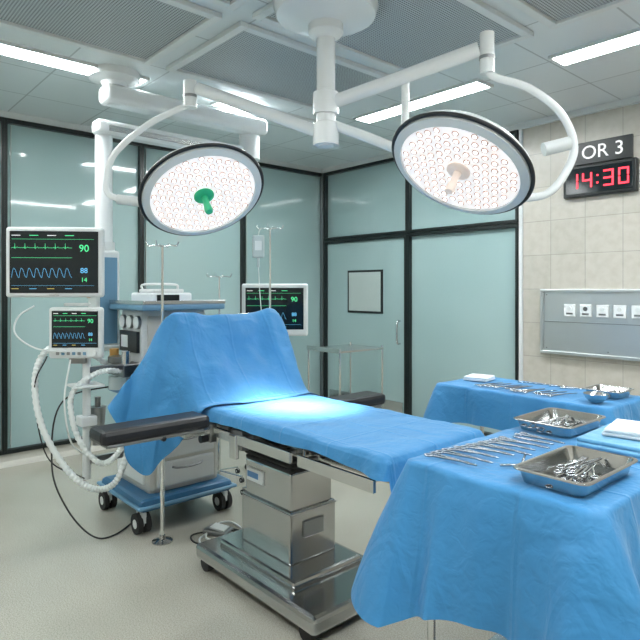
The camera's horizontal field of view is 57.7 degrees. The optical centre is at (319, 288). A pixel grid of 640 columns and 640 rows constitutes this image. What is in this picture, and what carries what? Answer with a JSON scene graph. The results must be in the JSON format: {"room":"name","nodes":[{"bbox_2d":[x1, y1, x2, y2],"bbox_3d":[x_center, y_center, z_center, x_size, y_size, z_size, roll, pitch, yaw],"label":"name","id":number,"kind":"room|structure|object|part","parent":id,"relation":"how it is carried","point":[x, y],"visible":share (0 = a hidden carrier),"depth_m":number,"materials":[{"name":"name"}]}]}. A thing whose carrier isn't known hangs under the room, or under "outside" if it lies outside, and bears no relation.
{"room":"operating room","nodes":[
{"label":"operating room","id":0,"kind":"room"},
{"bbox_2d":[0,438,496,639],"bbox_3d":[-0.058,1.560,2.444,7.000,0.120,7.600,0,0,-41],"label":"floor","id":1,"kind":"structure","parent":0,"point":[58,581],"depth_m":3.10,"materials":[{"name":"plastic"}]},
{"bbox_2d":[0,441,104,468],"bbox_3d":[-2.419,1.450,5.115,6.600,0.100,0.070,0,0,-41],"label":"baseboard","id":2,"kind":"structure","parent":1,"relation":"on","point":[37,455],"depth_m":5.08,"materials":[{"name":"grey plastic"}]},
{"bbox_2d":[13,283,236,538],"bbox_3d":[-1.272,0.729,3.780,1.290,1.542,0.690,0,0,-41],"label":"machine","id":3,"kind":"object","parent":1,"relation":"on","point":[191,467],"visible":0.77,"depth_m":3.73,"materials":[{"name":"blue paint"}]},
{"bbox_2d":[49,303,103,363],"bbox_3d":[-1.478,0.270,3.547,0.320,0.370,0.124,0,0,-1],"label":"patient monitor","id":4,"kind":"object","parent":3,"relation":"attached to","point":[78,331],"visible":1,"depth_m":3.50,"materials":[{"name":"white plastic"}]},
{"bbox_3d":[-1.478,0.095,3.539,0.160,0.020,0.030,0,0,-1],"label":"carry handle","id":5,"kind":"part","parent":4,"relation":"part of","materials":[{"name":"white plastic"}]},
{"bbox_2d":[67,381,104,389],"bbox_3d":[-1.444,0.593,3.582,0.170,0.015,0.180,0,0,-41],"label":"shelf","id":6,"kind":"object","parent":3,"relation":"attached to","point":[87,385],"depth_m":3.53,"materials":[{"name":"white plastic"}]},
{"bbox_3d":[-1.440,0.785,3.585,0.048,0.770,0.048,0,0,-41],"label":"post","id":7,"kind":"part","parent":3,"relation":"part of","materials":[{"name":"white plastic"}]},
{"bbox_3d":[-1.282,0.087,3.838,0.012,0.025,0.550,0,0,-41],"label":"rail","id":8,"kind":"part","parent":3,"relation":"part of","materials":[{"name":"silver metal"}]},
{"bbox_3d":[-1.280,0.350,3.900,0.022,0.140,0.280,0,0,-41],"label":"aux panel","id":9,"kind":"part","parent":3,"relation":"part of","materials":[{"name":"black plastic"}]},
{"bbox_3d":[-1.245,1.000,3.825,0.020,0.480,0.400,0,0,-41],"label":"panel","id":10,"kind":"part","parent":3,"relation":"part of","materials":[{"name":"white plastic"}]},
{"bbox_3d":[-1.100,-0.017,3.978,0.294,0.051,0.031,0,0,12],"label":"device handle","id":11,"kind":"part","parent":3,"relation":"part of","materials":[{"name":"white plastic"}]},
{"bbox_3d":[-1.089,0.013,3.988,0.220,0.025,0.240,0,0,-41],"label":"device lid","id":12,"kind":"part","parent":3,"relation":"part of","materials":[{"name":"white plastic"}]},
{"bbox_2d":[109,303,224,310],"bbox_3d":[-1.062,0.120,4.033,0.600,0.040,0.550,0,0,-41],"label":"shelf","id":13,"kind":"object","parent":3,"relation":"attached to","point":[119,306],"depth_m":3.82,"materials":[{"name":"blue"}]},
{"bbox_3d":[-0.879,0.087,3.835,0.588,0.025,0.012,0,0,-41],"label":"rail","id":14,"kind":"part","parent":3,"relation":"part of","materials":[{"name":"silver metal"}]},
{"bbox_3d":[-0.876,1.180,3.800,0.410,0.160,0.025,0,0,-41],"label":"drawer","id":15,"kind":"part","parent":3,"relation":"part of","materials":[{"name":"white plastic"}]},
{"bbox_3d":[-0.855,1.145,3.784,0.229,0.024,0.037,0,0,-41],"label":"drawer handle","id":16,"kind":"part","parent":3,"relation":"part of","materials":[{"name":"silver metal"}]},
{"bbox_3d":[-0.876,1.000,3.800,0.410,0.160,0.025,0,0,-41],"label":"drawer","id":17,"kind":"part","parent":3,"relation":"part of","materials":[{"name":"white plastic"}]},
{"bbox_2d":[146,240,178,545],"bbox_3d":[-0.937,0.609,3.453,0.154,1.782,0.154,0,0,-41],"label":"stand","id":18,"kind":"object","parent":1,"relation":"on","point":[162,540],"visible":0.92,"depth_m":3.44,"materials":[{"name":"silver metal"}]},
{"bbox_2d":[190,521,241,543],"bbox_3d":[-0.355,1.476,3.696,0.960,0.048,0.361,0,0,-36],"label":"foot pedal","id":19,"kind":"object","parent":1,"relation":"on","point":[216,529],"visible":0.39,"depth_m":3.54,"materials":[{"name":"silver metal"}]},
{"bbox_3d":[-0.616,1.463,3.566,0.100,0.023,0.080,0,0,20],"label":"plate","id":20,"kind":"part","parent":19,"relation":"part of","materials":[{"name":"white plastic"}]},
{"bbox_2d":[207,273,243,482],"bbox_3d":[-0.796,0.689,4.589,0.402,1.622,0.410,0,0,-41],"label":"stand","id":21,"kind":"object","parent":1,"relation":"on","point":[219,470],"visible":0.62,"depth_m":4.57,"materials":[{"name":"silver metal"}]},
{"bbox_3d":[-0.733,1.442,4.654,0.018,0.042,0.202,0,0,38],"label":"leg","id":22,"kind":"part","parent":21,"relation":"part of","materials":[{"name":"silver metal"}]},
{"bbox_3d":[-0.700,1.442,4.541,0.202,0.042,0.018,0,0,20],"label":"leg","id":23,"kind":"part","parent":21,"relation":"part of","materials":[{"name":"silver metal"}]},
{"bbox_2d":[89,313,389,639],"bbox_3d":[-0.061,0.825,3.043,1.743,1.350,1.466,0,0,20],"label":"table","id":24,"kind":"object","parent":1,"relation":"on","point":[285,553],"visible":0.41,"depth_m":2.84,"materials":[{"name":"silver metal"}]},
{"bbox_2d":[108,308,318,475],"bbox_3d":[-0.508,0.565,3.373,1.247,0.883,0.692,0,0,-41],"label":"drape","id":25,"kind":"object","parent":24,"relation":"on","point":[193,361],"visible":0.86,"depth_m":3.27,"materials":[{"name":"blue fabric"}]},
{"bbox_3d":[-0.577,0.740,3.054,0.016,0.050,0.400,0,0,-41],"label":"rail","id":26,"kind":"part","parent":24,"relation":"part of","materials":[{"name":"silver metal"}]},
{"bbox_3d":[-0.385,0.733,3.343,0.560,0.045,0.620,0,0,-41],"label":"frame","id":27,"kind":"part","parent":24,"relation":"part of","materials":[{"name":"black metal"}]},
{"bbox_3d":[-0.338,0.975,3.038,0.007,0.070,0.150,0,0,-41],"label":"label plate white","id":28,"kind":"part","parent":24,"relation":"part of","materials":[{"name":"white plastic"}]},
{"bbox_3d":[-0.269,0.740,2.705,0.016,0.050,0.430,0,0,-41],"label":"rail","id":29,"kind":"part","parent":24,"relation":"part of","materials":[{"name":"silver metal"}]},
{"bbox_3d":[-0.018,0.733,2.927,0.560,0.045,0.470,0,0,-41],"label":"frame seat","id":30,"kind":"part","parent":24,"relation":"part of","materials":[{"name":"silver metal"}]},
{"bbox_3d":[-0.130,1.405,2.955,0.590,0.080,0.980,0,0,-41],"label":"plate","id":31,"kind":"part","parent":24,"relation":"part of","materials":[{"name":"silver metal"}]},
{"bbox_3d":[-0.137,0.730,2.601,0.060,0.020,0.030,0,0,-41],"label":"rail post","id":32,"kind":"part","parent":24,"relation":"part of","materials":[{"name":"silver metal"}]},
{"bbox_3d":[-0.038,0.730,2.489,0.060,0.020,0.030,0,0,-41],"label":"rail post","id":33,"kind":"part","parent":24,"relation":"part of","materials":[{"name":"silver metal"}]},
{"bbox_3d":[0.307,0.671,2.560,0.610,0.078,0.490,0,0,-41],"label":"mattress","id":34,"kind":"part","parent":24,"relation":"part of","materials":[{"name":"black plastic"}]},
{"bbox_3d":[0.056,0.740,2.338,0.016,0.050,0.450,0,0,-41],"label":"rail","id":35,"kind":"part","parent":24,"relation":"part of","materials":[{"name":"silver metal"}]},
{"bbox_2d":[201,393,483,491],"bbox_3d":[0.023,0.686,2.873,0.730,0.135,1.448,0,0,-41],"label":"drape","id":36,"kind":"object","parent":24,"relation":"on","point":[378,443],"visible":0.82,"depth_m":2.60,"materials":[{"name":"blue fabric"}]},
{"bbox_3d":[0.307,0.728,2.560,0.520,0.035,0.490,0,0,-41],"label":"frame leg","id":37,"kind":"part","parent":24,"relation":"part of","materials":[{"name":"silver metal"}]},
{"bbox_2d":[240,224,283,494],"bbox_3d":[-0.371,0.514,4.313,0.402,1.972,0.410,0,0,-41],"label":"stand","id":38,"kind":"object","parent":1,"relation":"on","point":[258,241],"visible":0.44,"depth_m":4.29,"materials":[{"name":"silver metal"}]},
{"bbox_2d":[242,284,307,468],"bbox_3d":[-0.375,0.728,4.970,0.568,1.545,0.534,0,0,3],"label":"patient monitor","id":39,"kind":"object","parent":1,"relation":"on","point":[290,301],"visible":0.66,"depth_m":4.88,"materials":[{"name":"white plastic"}]},
{"bbox_2d":[307,342,382,408],"bbox_3d":[0.236,1.010,5.373,0.589,0.980,0.490,0,0,-41],"label":"trolley","id":40,"kind":"object","parent":1,"relation":"on","point":[349,348],"visible":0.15,"depth_m":5.35,"materials":[{"name":"grey metal"}]},
{"bbox_3d":[-0.106,0.970,5.352,0.022,0.900,0.022,0,0,-41],"label":"leg","id":41,"kind":"part","parent":40,"relation":"part of","materials":[{"name":"silver metal"}]},
{"bbox_3d":[0.172,0.970,5.037,0.022,0.900,0.022,0,0,-41],"label":"leg","id":42,"kind":"part","parent":40,"relation":"part of","materials":[{"name":"silver metal"}]},
{"bbox_3d":[0.299,0.970,5.709,0.022,0.900,0.022,0,0,-41],"label":"leg","id":43,"kind":"part","parent":40,"relation":"part of","materials":[{"name":"silver metal"}]},
{"bbox_2d":[320,344,382,353],"bbox_3d":[0.236,0.550,5.373,0.560,0.020,0.440,0,0,-41],"label":"shelf","id":44,"kind":"object","parent":40,"relation":"attached to","point":[345,348],"depth_m":5.27,"materials":[{"name":"silver metal"}]},
{"bbox_3d":[0.577,0.970,5.395,0.022,0.900,0.022,0,0,-41],"label":"leg","id":45,"kind":"part","parent":40,"relation":"part of","materials":[{"name":"silver metal"}]},
{"bbox_2d":[351,425,639,639],"bbox_3d":[0.820,1.023,1.985,1.303,0.954,1.028,0,0,-41],"label":"table","id":46,"kind":"object","parent":1,"relation":"on","point":[483,547],"visible":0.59,"depth_m":1.60,"materials":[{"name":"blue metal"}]},
{"bbox_3d":[0.360,0.995,1.880,0.027,0.830,0.027,0,0,-41],"label":"leg","id":47,"kind":"part","parent":46,"relation":"part of","materials":[{"name":"silver metal"}]},
{"bbox_2d":[489,633,507,639],"bbox_3d":[0.837,1.272,1.968,0.850,0.015,0.500,0,0,-41],"label":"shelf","id":48,"kind":"object","parent":46,"relation":"attached to","point":[496,637],"depth_m":2.11,"materials":[{"name":"silver metal"}]},
{"bbox_2d":[424,432,574,466],"bbox_3d":[0.632,0.541,1.953,0.524,0.008,0.313,0,0,-41],"label":"instrument","id":49,"kind":"object","parent":46,"relation":"on","point":[489,443],"visible":0.94,"depth_m":1.97,"materials":[{"name":"silver metal"}]},
{"bbox_2d":[513,407,605,437],"bbox_3d":[0.943,0.525,2.288,0.326,0.042,0.240,0,0,-41],"label":"tray","id":50,"kind":"object","parent":46,"relation":"on","point":[559,422],"visible":1,"depth_m":2.27,"materials":[{"name":"silver metal"}]},
{"bbox_2d":[513,445,637,496],"bbox_3d":[0.745,0.525,1.686,0.360,0.042,0.220,0,0,-41],"label":"tray","id":51,"kind":"object","parent":46,"relation":"on","point":[577,471],"visible":1,"depth_m":1.69,"materials":[{"name":"silver metal"}]},
{"bbox_2d":[575,423,639,461],"bbox_3d":[1.061,0.524,1.993,0.328,0.041,0.253,0,0,-41],"label":"folded towels","id":52,"kind":"object","parent":46,"relation":"on","point":[594,439],"visible":0.53,"depth_m":1.92,"materials":[{"name":"blue fabric"}]},
{"bbox_2d":[602,419,639,440],"bbox_3d":[1.098,0.488,2.009,0.184,0.028,0.204,0,0,40],"label":"folded gauze","id":53,"kind":"object","parent":52,"relation":"on","point":[620,428],"visible":1,"depth_m":1.98,"materials":[{"name":"white fabric"}]},
{"bbox_2d":[423,377,639,433],"bbox_3d":[1.283,1.048,3.469,0.711,0.904,1.295,0,0,-41],"label":"table","id":54,"kind":"object","parent":1,"relation":"on","point":[460,400],"visible":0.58,"depth_m":3.39,"materials":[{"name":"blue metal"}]},
{"bbox_2d":[463,373,494,381],"bbox_3d":[1.047,0.582,3.818,0.164,0.028,0.164,0,0,37],"label":"folded gauze","id":55,"kind":"object","parent":54,"relation":"on","point":[471,377],"visible":1,"depth_m":3.77,"materials":[{"name":"white fabric"}]},
{"bbox_2d":[474,381,581,396],"bbox_3d":[1.260,0.589,3.477,0.402,0.008,0.547,0,0,-39],"label":"instrument","id":56,"kind":"object","parent":54,"relation":"on","point":[549,393],"visible":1,"depth_m":3.45,"materials":[{"name":"silver metal"}]},
{"bbox_2d":[583,391,608,402],"bbox_3d":[1.453,0.573,3.059,0.128,0.046,0.128,0,0,-41],"label":"steel bowl","id":57,"kind":"object","parent":54,"relation":"on","point":[591,396],"visible":1,"depth_m":3.04,"materials":[{"name":"grey metal"}]},
{"bbox_2d":[582,384,633,398],"bbox_3d":[1.607,0.575,3.242,0.227,0.042,0.210,0,0,-41],"label":"tray","id":58,"kind":"object","parent":54,"relation":"on","point":[615,392],"visible":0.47,"depth_m":3.26,"materials":[{"name":"silver metal"}]},
{"bbox_2d":[0,0,639,168],"bbox_3d":[-0.058,-1.560,2.444,7.000,0.120,7.600,0,0,-41],"label":"ceiling","id":59,"kind":"structure","parent":0,"point":[27,88],"depth_m":4.26,"materials":[{"name":"white metal"}]},
{"bbox_2d":[0,40,149,87],"bbox_3d":[-1.721,-1.488,3.804,1.190,0.021,0.210,0,0,-41],"label":"recessed light","id":60,"kind":"object","parent":59,"relation":"in","point":[7,49],"visible":0.74,"depth_m":3.75,"materials":[{"name":"white plastic"}]},
{"bbox_2d":[0,0,221,65],"bbox_3d":[-1.305,-1.485,3.077,1.270,0.029,0.900,0,0,-41],"label":"air diffuser","id":61,"kind":"object","parent":59,"relation":"in","point":[143,32],"depth_m":3.24,"materials":[{"name":"grey metal"}]},
{"bbox_2d":[0,110,321,172],"bbox_3d":[-2.426,-1.475,5.123,6.600,0.050,0.050,0,0,-41],"label":"trim","id":62,"kind":"structure","parent":59,"relation":"attached to","point":[6,114],"depth_m":5.23,"materials":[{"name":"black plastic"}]},
{"bbox_2d":[87,64,266,350],"bbox_3d":[-1.117,-0.535,4.309,1.718,1.930,0.503,0,0,-41],"label":"pendant","id":63,"kind":"object","parent":59,"relation":"hanging from","point":[118,82],"depth_m":4.07,"materials":[{"name":"white metal"}]},
{"bbox_2d":[6,227,104,296],"bbox_3d":[-1.588,-0.160,3.519,0.560,0.420,0.129,0,0,-5],"label":"patient monitor","id":64,"kind":"object","parent":63,"relation":"attached to","point":[40,261],"visible":1,"depth_m":3.46,"materials":[{"name":"white plastic"}]},
{"bbox_2d":[205,0,249,10],"bbox_3d":[-0.636,-1.485,2.320,1.270,0.029,0.900,0,0,-41],"label":"air diffuser","id":65,"kind":"object","parent":59,"relation":"in","point":[232,5],"depth_m":2.99,"materials":[{"name":"grey metal"}]},
{"bbox_2d":[210,101,256,116],"bbox_3d":[-0.689,-1.488,4.776,0.485,0.021,0.116,0,0,-41],"label":"recessed light","id":66,"kind":"object","parent":59,"relation":"in","point":[217,104],"depth_m":4.73,"materials":[{"name":"white plastic"}]},
{"bbox_2d":[215,103,245,112],"bbox_3d":[-0.346,-1.488,5.019,1.220,0.012,0.170,0,0,-41],"label":"diffuser","id":67,"kind":"object","parent":66,"relation":"attached to","point":[219,105],"depth_m":4.74,"materials":[{"name":"white plastic"}]},
{"bbox_2d":[166,21,388,109],"bbox_3d":[-0.230,-1.485,4.028,1.360,0.029,0.900,0,0,-41],"label":"air diffuser","id":68,"kind":"object","parent":59,"relation":"in","point":[246,57],"depth_m":3.89,"materials":[{"name":"grey metal"}]},
{"bbox_2d":[281,111,315,122],"bbox_3d":[-0.185,-1.488,4.998,0.415,0.021,0.069,0,0,-41],"label":"recessed light","id":69,"kind":"object","parent":59,"relation":"in","point":[311,120],"depth_m":5.07,"materials":[{"name":"white plastic"}]},
{"bbox_2d":[103,0,577,235],"bbox_3d":[-0.004,-0.912,3.027,2.477,1.176,0.680,0,0,23],"label":"ceiling light","id":70,"kind":"object","parent":59,"relation":"hanging from","point":[462,161],"visible":1,"depth_m":2.93,"materials":[{"name":"white metal"}]},
{"bbox_3d":[-0.658,-0.528,3.295,0.116,0.078,0.098,0,0,-41],"label":"head handle","id":71,"kind":"part","parent":70,"relation":"part of","materials":[{"name":"green plastic"}]},
{"bbox_3d":[-0.636,-0.473,3.260,0.052,0.116,0.101,0,0,-41],"label":"head handle","id":72,"kind":"part","parent":70,"relation":"part of","materials":[{"name":"green plastic"}]},
{"bbox_3d":[-0.328,-0.965,3.139,0.795,0.391,0.070,0,0,21],"label":"arm","id":73,"kind":"part","parent":70,"relation":"part of","materials":[{"name":"white metal"}]},
{"bbox_3d":[0.425,-0.860,2.898,0.040,0.440,0.040,0,0,-41],"label":"link post","id":74,"kind":"part","parent":70,"relation":"part of","materials":[{"name":"white metal"}]},
{"bbox_3d":[0.393,-1.045,2.883,0.779,0.258,0.077,0,0,18],"label":"arm","id":75,"kind":"part","parent":70,"relation":"part of","materials":[{"name":"white metal"}]},
{"bbox_3d":[0.624,-0.501,2.725,0.097,0.118,0.048,0,0,-41],"label":"head handle","id":76,"kind":"part","parent":70,"relation":"part of","materials":[{"name":"beige plastic"}]},
{"bbox_3d":[0.654,-0.557,2.748,0.102,0.073,0.116,0,0,-41],"label":"head handle","id":77,"kind":"part","parent":70,"relation":"part of","materials":[{"name":"beige plastic"}]},
{"bbox_2d":[353,102,400,123],"bbox_3d":[0.538,-1.488,4.903,0.255,0.021,0.579,0,0,-41],"label":"recessed light","id":78,"kind":"object","parent":59,"relation":"in","point":[393,110],"depth_m":4.93,"materials":[{"name":"white plastic"}]},
{"bbox_2d":[252,0,533,71],"bbox_3d":[0.439,-1.485,3.271,1.360,0.029,0.900,0,0,-41],"label":"air diffuser","id":79,"kind":"object","parent":59,"relation":"in","point":[402,34],"depth_m":3.34,"materials":[{"name":"grey metal"}]},
{"bbox_2d":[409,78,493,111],"bbox_3d":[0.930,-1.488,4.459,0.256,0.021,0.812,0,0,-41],"label":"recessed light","id":80,"kind":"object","parent":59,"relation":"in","point":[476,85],"depth_m":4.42,"materials":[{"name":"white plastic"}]},
{"bbox_2d":[322,95,639,172],"bbox_3d":[2.412,-1.475,4.594,0.050,0.050,7.150,0,0,-41],"label":"trim","id":81,"kind":"structure","parent":59,"relation":"attached to","point":[636,99],"depth_m":5.04,"materials":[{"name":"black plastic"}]},
{"bbox_2d":[504,0,636,29],"bbox_3d":[1.108,-1.485,2.514,1.360,0.029,0.900,0,0,-41],"label":"air diffuser","id":82,"kind":"object","parent":59,"relation":"in","point":[554,14],"depth_m":3.07,"materials":[{"name":"grey metal"}]},
{"bbox_2d":[548,27,639,66],"bbox_3d":[1.959,-1.488,3.333,0.210,0.021,1.260,0,0,-41],"label":"recessed light","id":83,"kind":"object","parent":59,"relation":"in","point":[631,38],"visible":1,"depth_m":3.58,"materials":[{"name":"white plastic"}]},
{"bbox_2d":[330,389,348,396],"bbox_3d":[0.242,1.286,7.091,0.016,0.094,0.319,0,0,-41],"label":"kick plate","id":84,"kind":"object","parent":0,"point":[333,392],"depth_m":7.14,"materials":[{"name":"silver metal"}]},
{"bbox_3d":[2.492,0.000,4.738,0.140,3.000,7.260,0,0,-41],"label":"structure","id":85,"kind":"structure","parent":0,"visible":0},
{"bbox_2d":[320,173,323,396],"bbox_3d":[0.056,0.025,7.313,0.100,2.950,0.055,0,0,-41],"label":"trim","id":86,"kind":"structure","parent":85,"relation":"attached to","point":[322,176],"depth_m":7.26,"materials":[{"name":"black metal"}]},
{"bbox_2d":[324,241,327,397],"bbox_3d":[0.093,0.450,7.275,0.085,2.100,0.040,0,0,-41],"label":"frame","id":87,"kind":"object","parent":85,"relation":"attached to","point":[325,244],"visible":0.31,"depth_m":7.25,"materials":[{"name":"black metal"}]},
{"bbox_2d":[326,234,403,313],"bbox_3d":[0.523,-0.160,6.788,0.085,0.880,1.260,0,0,-41],"label":"door","id":88,"kind":"structure","parent":85,"relation":"attached to","point":[394,235],"depth_m":6.73,"materials":[{"name":"grey glass"}]},
{"bbox_3d":[0.519,0.030,6.758,0.020,0.450,0.510,0,0,-41],"label":"vision pane","id":89,"kind":"part","parent":88,"relation":"part of","materials":[{"name":"glass"}]},
{"bbox_3d":[0.523,-0.580,6.788,0.085,0.040,1.260,0,0,-41],"label":"frame","id":90,"kind":"part","parent":88,"relation":"part of","materials":[{"name":"black metal"}]},
{"bbox_3d":[0.525,0.030,6.763,0.025,0.500,0.560,0,0,-41],"label":"vision frame","id":91,"kind":"part","parent":88,"relation":"part of","materials":[{"name":"black metal"}]},
{"bbox_2d":[328,238,403,412],"bbox_3d":[0.506,0.465,6.773,0.111,2.050,1.260,0,0,-41],"label":"leaf","id":92,"kind":"object","parent":88,"relation":"attached to","point":[344,327],"depth_m":6.71,"materials":[{"name":"teal glass"}]},
{"bbox_2d":[379,399,402,412],"bbox_3d":[0.793,1.297,6.467,0.016,0.117,0.339,0,0,-41],"label":"kick plate","id":93,"kind":"object","parent":92,"relation":"attached to","point":[396,406],"depth_m":6.43,"materials":[{"name":"silver metal"}]},
{"bbox_3d":[0.854,0.475,6.346,0.067,0.272,0.020,0,0,-41],"label":"handle","id":94,"kind":"part","parent":92,"relation":"part of","materials":[{"name":"silver metal"}]},
{"bbox_2d":[325,230,404,240],"bbox_3d":[0.523,-0.620,6.788,0.085,0.030,1.292,0,0,-41],"label":"frame","id":95,"kind":"object","parent":85,"relation":"attached to","point":[402,231],"visible":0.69,"depth_m":6.70,"materials":[{"name":"black metal"}]},
{"bbox_2d":[324,158,406,240],"bbox_3d":[0.523,-1.028,6.788,0.085,0.845,1.340,0,0,-41],"label":"window","id":96,"kind":"structure","parent":85,"relation":"attached to","point":[389,160],"depth_m":6.79,"materials":[{"name":"teal glass"}]},
{"bbox_3d":[0.538,-1.028,6.802,0.025,0.825,1.300,0,0,-41],"label":"pane","id":97,"kind":"part","parent":96,"relation":"part of","materials":[{"name":"glass"}]},
{"bbox_2d":[404,233,406,413],"bbox_3d":[0.954,0.450,6.301,0.085,2.100,0.040,0,0,-41],"label":"frame","id":98,"kind":"object","parent":85,"relation":"attached to","point":[405,234],"visible":0.33,"depth_m":6.27,"materials":[{"name":"black metal"}]},
{"bbox_2d":[409,219,514,232],"bbox_3d":[1.399,-0.620,5.797,0.085,0.030,1.247,0,0,-41],"label":"frame","id":99,"kind":"object","parent":85,"relation":"attached to","point":[504,221],"visible":0.72,"depth_m":5.71,"materials":[{"name":"black metal"}]},
{"bbox_2d":[407,223,518,435],"bbox_3d":[1.399,0.400,5.797,0.085,2.000,1.295,0,0,-41],"label":"wall panel","id":100,"kind":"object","parent":85,"relation":"attached to","point":[514,225],"depth_m":5.80,"materials":[{"name":"teal glass"}]},
{"bbox_3d":[1.414,0.400,5.811,0.025,1.980,1.255,0,0,-41],"label":"pane","id":101,"kind":"part","parent":100,"relation":"part of","materials":[{"name":"glass"}]},
{"bbox_3d":[1.399,1.385,5.797,0.085,0.030,1.247,0,0,-41],"label":"frame bottom","id":102,"kind":"part","parent":100,"relation":"part of","materials":[{"name":"black metal"}]},
{"bbox_2d":[407,130,518,232],"bbox_3d":[1.399,-1.028,5.797,0.085,0.845,1.295,0,0,-41],"label":"window","id":103,"kind":"structure","parent":85,"relation":"attached to","point":[515,133],"depth_m":6.02,"materials":[{"name":"teal glass"}]},
{"bbox_3d":[1.414,-1.028,5.811,0.025,0.825,1.255,0,0,-41],"label":"pane","id":104,"kind":"part","parent":103,"relation":"part of","materials":[{"name":"glass"}]},
{"bbox_2d":[519,129,522,380],"bbox_3d":[1.845,0.025,5.297,0.070,2.950,0.035,0,0,-41],"label":"trim","id":105,"kind":"structure","parent":85,"relation":"attached to","point":[520,130],"depth_m":5.26,"materials":[{"name":"white plastic"}]},
{"bbox_2d":[523,103,639,395],"bbox_3d":[3.337,0.000,3.631,0.060,3.000,4.480,0,0,-41],"label":"cladding","id":106,"kind":"object","parent":85,"relation":"attached to","point":[593,242],"visible":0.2,"depth_m":4.92,"materials":[{"name":"beige tile"}]},
{"bbox_2d":[540,289,639,360],"bbox_3d":[2.321,0.280,4.694,0.055,0.560,1.120,0,0,-41],"label":"outlet panel","id":107,"kind":"object","parent":106,"relation":"attached to","point":[596,323],"visible":1,"depth_m":4.78,"materials":[{"name":"silver metal"}]},
{"bbox_2d":[564,304,575,315],"bbox_3d":[2.112,0.180,4.913,0.017,0.100,0.095,0,0,-41],"label":"outlet","id":108,"kind":"object","parent":107,"relation":"attached to","point":[569,309],"depth_m":4.90,"materials":[{"name":"white plastic"}]},
{"bbox_2d":[580,305,591,316],"bbox_3d":[2.202,0.180,4.812,0.017,0.100,0.095,0,0,-41],"label":"outlet","id":109,"kind":"object","parent":107,"relation":"attached to","point":[585,310],"depth_m":4.80,"materials":[{"name":"white plastic"}]},
{"bbox_2d":[596,305,608,317],"bbox_3d":[2.291,0.180,4.711,0.017,0.100,0.095,0,0,-41],"label":"outlet","id":110,"kind":"object","parent":107,"relation":"attached to","point":[602,311],"depth_m":4.70,"materials":[{"name":"white plastic"}]},
{"bbox_2d":[614,305,626,317],"bbox_3d":[2.381,0.180,4.610,0.017,0.100,0.095,0,0,-41],"label":"outlet","id":111,"kind":"object","parent":107,"relation":"attached to","point":[620,311],"depth_m":4.60,"materials":[{"name":"white plastic"}]},
{"bbox_2d":[632,306,639,318],"bbox_3d":[2.470,0.180,4.509,0.017,0.100,0.095,0,0,-41],"label":"outlet","id":112,"kind":"object","parent":107,"relation":"attached to","point":[635,309],"depth_m":4.51,"materials":[{"name":"white plastic"}]},
{"bbox_2d":[564,157,638,198],"bbox_3d":[2.276,-0.895,4.734,0.070,0.260,0.580,0,0,-41],"label":"wall clock","id":113,"kind":"object","parent":106,"relation":"attached to","point":[622,175],"visible":0.98,"depth_m":4.68,"materials":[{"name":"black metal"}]},
{"bbox_2d":[574,134,633,166],"bbox_3d":[2.297,-1.127,4.740,0.030,0.185,0.480,0,0,-41],"label":"number sign","id":114,"kind":"object","parent":106,"relation":"attached to","point":[618,147],"visible":0.98,"depth_m":4.70,"materials":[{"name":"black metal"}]},
{"bbox_3d":[-2.491,0.000,5.272,6.900,3.000,0.140,0,0,-41],"label":"wall","id":115,"kind":"structure","parent":0,"visible":0},
{"bbox_2d":[0,117,4,454],"bbox_3d":[-3.147,-0.025,4.535,1.220,2.850,0.085,0,0,-41],"label":"window","id":116,"kind":"structure","parent":115,"relation":"in","point":[2,119],"depth_m":4.90,"materials":[{"name":"teal glass"}]},
{"bbox_2d":[5,118,141,454],"bbox_3d":[-2.233,-0.025,5.343,1.220,2.850,0.085,0,0,-41],"label":"glass wall panel","id":117,"kind":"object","parent":115,"relation":"in","point":[10,121],"depth_m":5.20,"materials":[{"name":"teal glass"}]},
{"bbox_2d":[10,125,10,447],"bbox_3d":[-2.648,-0.020,4.974,0.006,2.760,0.020,0,0,-41],"label":"bead","id":118,"kind":"object","parent":117,"relation":"attached to","point":[10,125],"visible":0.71,"depth_m":4.97,"materials":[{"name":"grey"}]},
{"bbox_3d":[-2.233,1.383,5.343,1.176,0.035,0.085,0,0,-41],"label":"frame bottom","id":119,"kind":"part","parent":117,"relation":"part of","materials":[{"name":"black metal"}]},
{"bbox_3d":[-2.247,-0.020,5.358,1.180,2.840,0.025,0,0,-41],"label":"pane","id":120,"kind":"part","parent":117,"relation":"part of","materials":[{"name":"glass"}]},
{"bbox_2d":[142,143,243,314],"bbox_3d":[-1.327,-0.025,6.144,1.200,2.850,0.085,0,0,-41],"label":"window","id":121,"kind":"structure","parent":115,"relation":"in","point":[143,144],"depth_m":6.18,"materials":[{"name":"teal glass"}]},
{"bbox_2d":[145,148,146,288],"bbox_3d":[-1.733,-0.020,5.782,0.006,2.760,0.020,0,0,-41],"label":"bead","id":122,"kind":"object","parent":121,"relation":"attached to","point":[145,148],"visible":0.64,"depth_m":5.78,"materials":[{"name":"grey"}]},
{"bbox_3d":[-1.340,-0.020,6.159,1.160,2.840,0.025,0,0,-41],"label":"pane","id":123,"kind":"part","parent":121,"relation":"part of","materials":[{"name":"glass"}]},
{"bbox_2d":[244,162,321,395],"bbox_3d":[-0.428,-0.025,6.939,1.200,2.850,0.085,0,0,-41],"label":"glass wall panel","id":124,"kind":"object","parent":115,"relation":"in","point":[264,165],"depth_m":7.04,"materials":[{"name":"teal glass"}]},
{"bbox_2d":[246,215,246,283],"bbox_3d":[-0.834,-0.020,6.576,0.006,2.760,0.020,0,0,-41],"label":"bead","id":125,"kind":"object","parent":124,"relation":"attached to","point":[246,215],"visible":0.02,"depth_m":6.57,"materials":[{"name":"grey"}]},
{"bbox_3d":[-0.441,-0.020,6.954,1.160,2.840,0.025,0,0,-41],"label":"pane","id":126,"kind":"part","parent":124,"relation":"part of","materials":[{"name":"glass"}]}
]}

